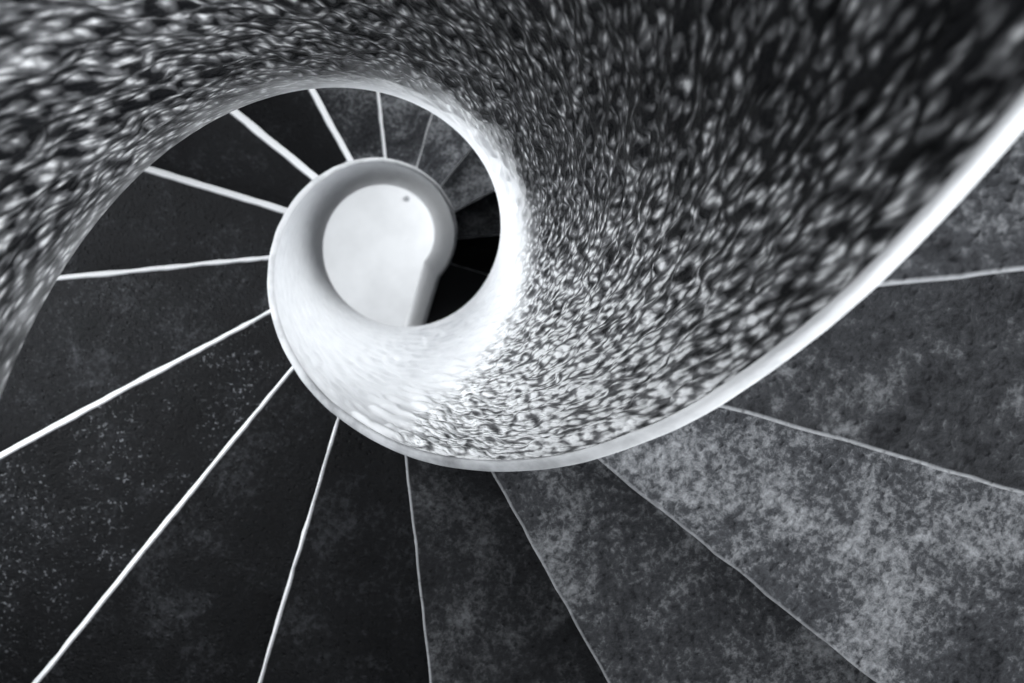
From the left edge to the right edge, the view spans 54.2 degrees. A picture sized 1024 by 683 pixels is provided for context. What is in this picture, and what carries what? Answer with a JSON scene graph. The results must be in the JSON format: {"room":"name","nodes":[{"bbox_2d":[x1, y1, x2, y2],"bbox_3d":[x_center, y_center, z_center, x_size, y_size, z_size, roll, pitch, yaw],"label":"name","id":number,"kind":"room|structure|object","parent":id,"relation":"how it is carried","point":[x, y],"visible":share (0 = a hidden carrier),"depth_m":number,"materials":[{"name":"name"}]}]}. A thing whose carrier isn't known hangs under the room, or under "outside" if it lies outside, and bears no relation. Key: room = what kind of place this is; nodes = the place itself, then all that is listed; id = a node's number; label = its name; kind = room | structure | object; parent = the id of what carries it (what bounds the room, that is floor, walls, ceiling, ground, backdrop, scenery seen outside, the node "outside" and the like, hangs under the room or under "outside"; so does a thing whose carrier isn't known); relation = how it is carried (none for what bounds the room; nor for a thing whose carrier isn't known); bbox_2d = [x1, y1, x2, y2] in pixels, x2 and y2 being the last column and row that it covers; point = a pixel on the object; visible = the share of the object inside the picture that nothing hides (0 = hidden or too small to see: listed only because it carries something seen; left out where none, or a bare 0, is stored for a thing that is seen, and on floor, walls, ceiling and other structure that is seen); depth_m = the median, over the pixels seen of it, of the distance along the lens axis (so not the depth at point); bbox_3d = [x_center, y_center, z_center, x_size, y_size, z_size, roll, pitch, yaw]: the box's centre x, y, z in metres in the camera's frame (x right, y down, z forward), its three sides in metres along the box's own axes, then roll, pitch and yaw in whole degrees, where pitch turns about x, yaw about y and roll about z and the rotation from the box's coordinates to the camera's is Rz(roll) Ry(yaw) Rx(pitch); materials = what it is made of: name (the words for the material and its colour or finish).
{"room":"spiral staircase","nodes":[
{"label":"spiral staircase","id":0,"kind":"room"},
{"bbox_2d":[323,185,433,326],"bbox_3d":[-0.905,-0.777,7.272,2.651,0.114,2.651,0,96,-7],"label":"floor","id":1,"kind":"structure","parent":0,"point":[377,243],"depth_m":7.22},
{"bbox_2d":[0,0,1023,471],"bbox_3d":[-0.224,0.099,1.866,0.525,7.296,1.048,0,96,-7],"label":"parapet","id":2,"kind":"object","parent":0,"point":[691,194],"visible":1,"depth_m":0.70,"materials":[{"name":"grey stone"}]},
{"bbox_3d":[-0.290,-0.221,2.372,2.651,9.826,2.651,0,96,-7],"label":"wall","id":3,"kind":"structure","parent":0,"visible":0},
{"bbox_2d":[426,264,488,323],"bbox_3d":[0.097,0.107,3.987,0.953,0.206,0.983,16,94,-9],"label":"landing","id":4,"kind":"object","parent":3,"relation":"attached to","point":[456,286],"depth_m":3.81,"materials":[{"name":"stone"}]},
{"bbox_2d":[450,235,499,274],"bbox_3d":[0.273,-0.401,3.753,0.983,0.180,0.504,16,94,-9],"label":"stone step","id":5,"kind":"structure","parent":4,"relation":"on","point":[478,254],"depth_m":3.62,"materials":[{"name":"black stone"}]},
{"bbox_2d":[454,191,500,238],"bbox_3d":[0.232,-0.655,3.535,0.983,0.180,0.504,-6,97,-6],"label":"stone step","id":6,"kind":"structure","parent":5,"relation":"on","point":[480,218],"depth_m":3.43,"materials":[{"name":"black stone"}]},
{"bbox_2d":[441,148,494,212],"bbox_3d":[0.090,-0.863,3.309,0.983,0.180,0.504,-29,99,-3],"label":"stone step","id":7,"kind":"structure","parent":6,"relation":"on","point":[470,181],"depth_m":3.23,"materials":[{"name":"grey stone"}]},
{"bbox_2d":[417,114,471,186],"bbox_3d":[-0.128,-0.990,3.083,0.504,0.180,0.983,39,91,-10],"label":"stone step","id":8,"kind":"structure","parent":7,"relation":"on","point":[444,148],"depth_m":3.03,"materials":[{"name":"grey stone"}]},
{"bbox_2d":[379,92,432,167],"bbox_3d":[-0.384,-1.012,2.864,0.505,0.180,0.983,16,94,-9],"label":"stone step","id":9,"kind":"structure","parent":8,"relation":"on","point":[406,124],"depth_m":2.83,"materials":[{"name":"grey stone"}]},
{"bbox_2d":[315,88,386,159],"bbox_3d":[-0.635,-0.925,2.658,0.509,0.180,0.983,-6,97,-6],"label":"stone step","id":10,"kind":"structure","parent":9,"relation":"on","point":[356,114],"depth_m":2.64,"materials":[{"name":"grey stone"}]},
{"bbox_2d":[238,89,352,175],"bbox_3d":[-0.841,-0.739,2.469,0.514,0.180,0.983,-29,99,-3],"label":"stone step","id":11,"kind":"structure","parent":10,"relation":"on","point":[300,122],"depth_m":2.44,"materials":[{"name":"black stone"}]},
{"bbox_2d":[150,109,317,207],"bbox_3d":[-0.969,-0.478,2.298,0.983,0.180,0.516,39,91,-10],"label":"stone step","id":12,"kind":"structure","parent":11,"relation":"on","point":[231,152],"depth_m":2.26,"materials":[{"name":"black stone"}]},
{"bbox_2d":[59,166,287,275],"bbox_3d":[-0.996,-0.176,2.145,0.983,0.180,0.510,16,94,-9],"label":"stone step","id":13,"kind":"structure","parent":12,"relation":"on","point":[162,217],"depth_m":2.08,"materials":[{"name":"black stone"}]},
{"bbox_2d":[0,256,269,451],"bbox_3d":[-0.911,0.123,2.005,0.983,0.180,0.504,-6,97,-6],"label":"stone step","id":14,"kind":"structure","parent":13,"relation":"on","point":[94,334],"depth_m":1.92,"materials":[{"name":"black stone"}]},
{"bbox_2d":[0,309,291,682],"bbox_3d":[-0.724,0.371,1.872,0.983,0.180,0.505,-29,99,-3],"label":"stone step","id":15,"kind":"structure","parent":14,"relation":"on","point":[83,494],"depth_m":1.77,"materials":[{"name":"black stone"}]},
{"bbox_2d":[32,366,336,682],"bbox_3d":[-0.461,0.538,1.740,0.504,0.180,0.983,39,91,-10],"label":"stone step","id":16,"kind":"structure","parent":15,"relation":"on","point":[200,601],"depth_m":1.63,"materials":[{"name":"black stone"}]},
{"bbox_2d":[258,417,428,682],"bbox_3d":[-0.159,0.602,1.601,0.502,0.180,0.983,16,94,-9],"label":"stone step","id":17,"kind":"structure","parent":16,"relation":"on","point":[350,611],"depth_m":1.47,"materials":[{"name":"black stone"}]},
{"bbox_2d":[405,455,607,682],"bbox_3d":[0.140,0.554,1.449,0.500,0.180,0.983,-6,97,-6],"label":"stone step","id":18,"kind":"structure","parent":17,"relation":"on","point":[492,612],"depth_m":1.31,"materials":[{"name":"grey stone"}]},
{"bbox_2d":[491,459,875,682],"bbox_3d":[0.393,0.406,1.279,0.500,0.180,0.983,-29,99,-3],"label":"stone step","id":19,"kind":"structure","parent":18,"relation":"on","point":[650,602],"depth_m":1.15,"materials":[{"name":"grey stone"}]},
{"bbox_2d":[598,407,1023,682],"bbox_3d":[0.565,0.183,1.091,0.983,0.180,0.500,39,91,-10],"label":"stone step","id":20,"kind":"structure","parent":19,"relation":"on","point":[911,572],"depth_m":0.98,"materials":[{"name":"grey stone"}]},
{"bbox_2d":[719,270,1023,494],"bbox_3d":[0.633,-0.077,0.886,0.983,0.180,0.500,16,94,-9],"label":"stone step","id":21,"kind":"structure","parent":20,"relation":"on","point":[929,374],"depth_m":0.77,"materials":[{"name":"grey stone"}]},
{"bbox_2d":[876,130,1023,286],"bbox_3d":[0.591,-0.332,0.668,0.983,0.180,0.500,-6,97,-6],"label":"stone step","id":22,"kind":"structure","parent":21,"relation":"on","point":[983,234],"depth_m":0.57,"materials":[{"name":"grey stone"}]}
]}

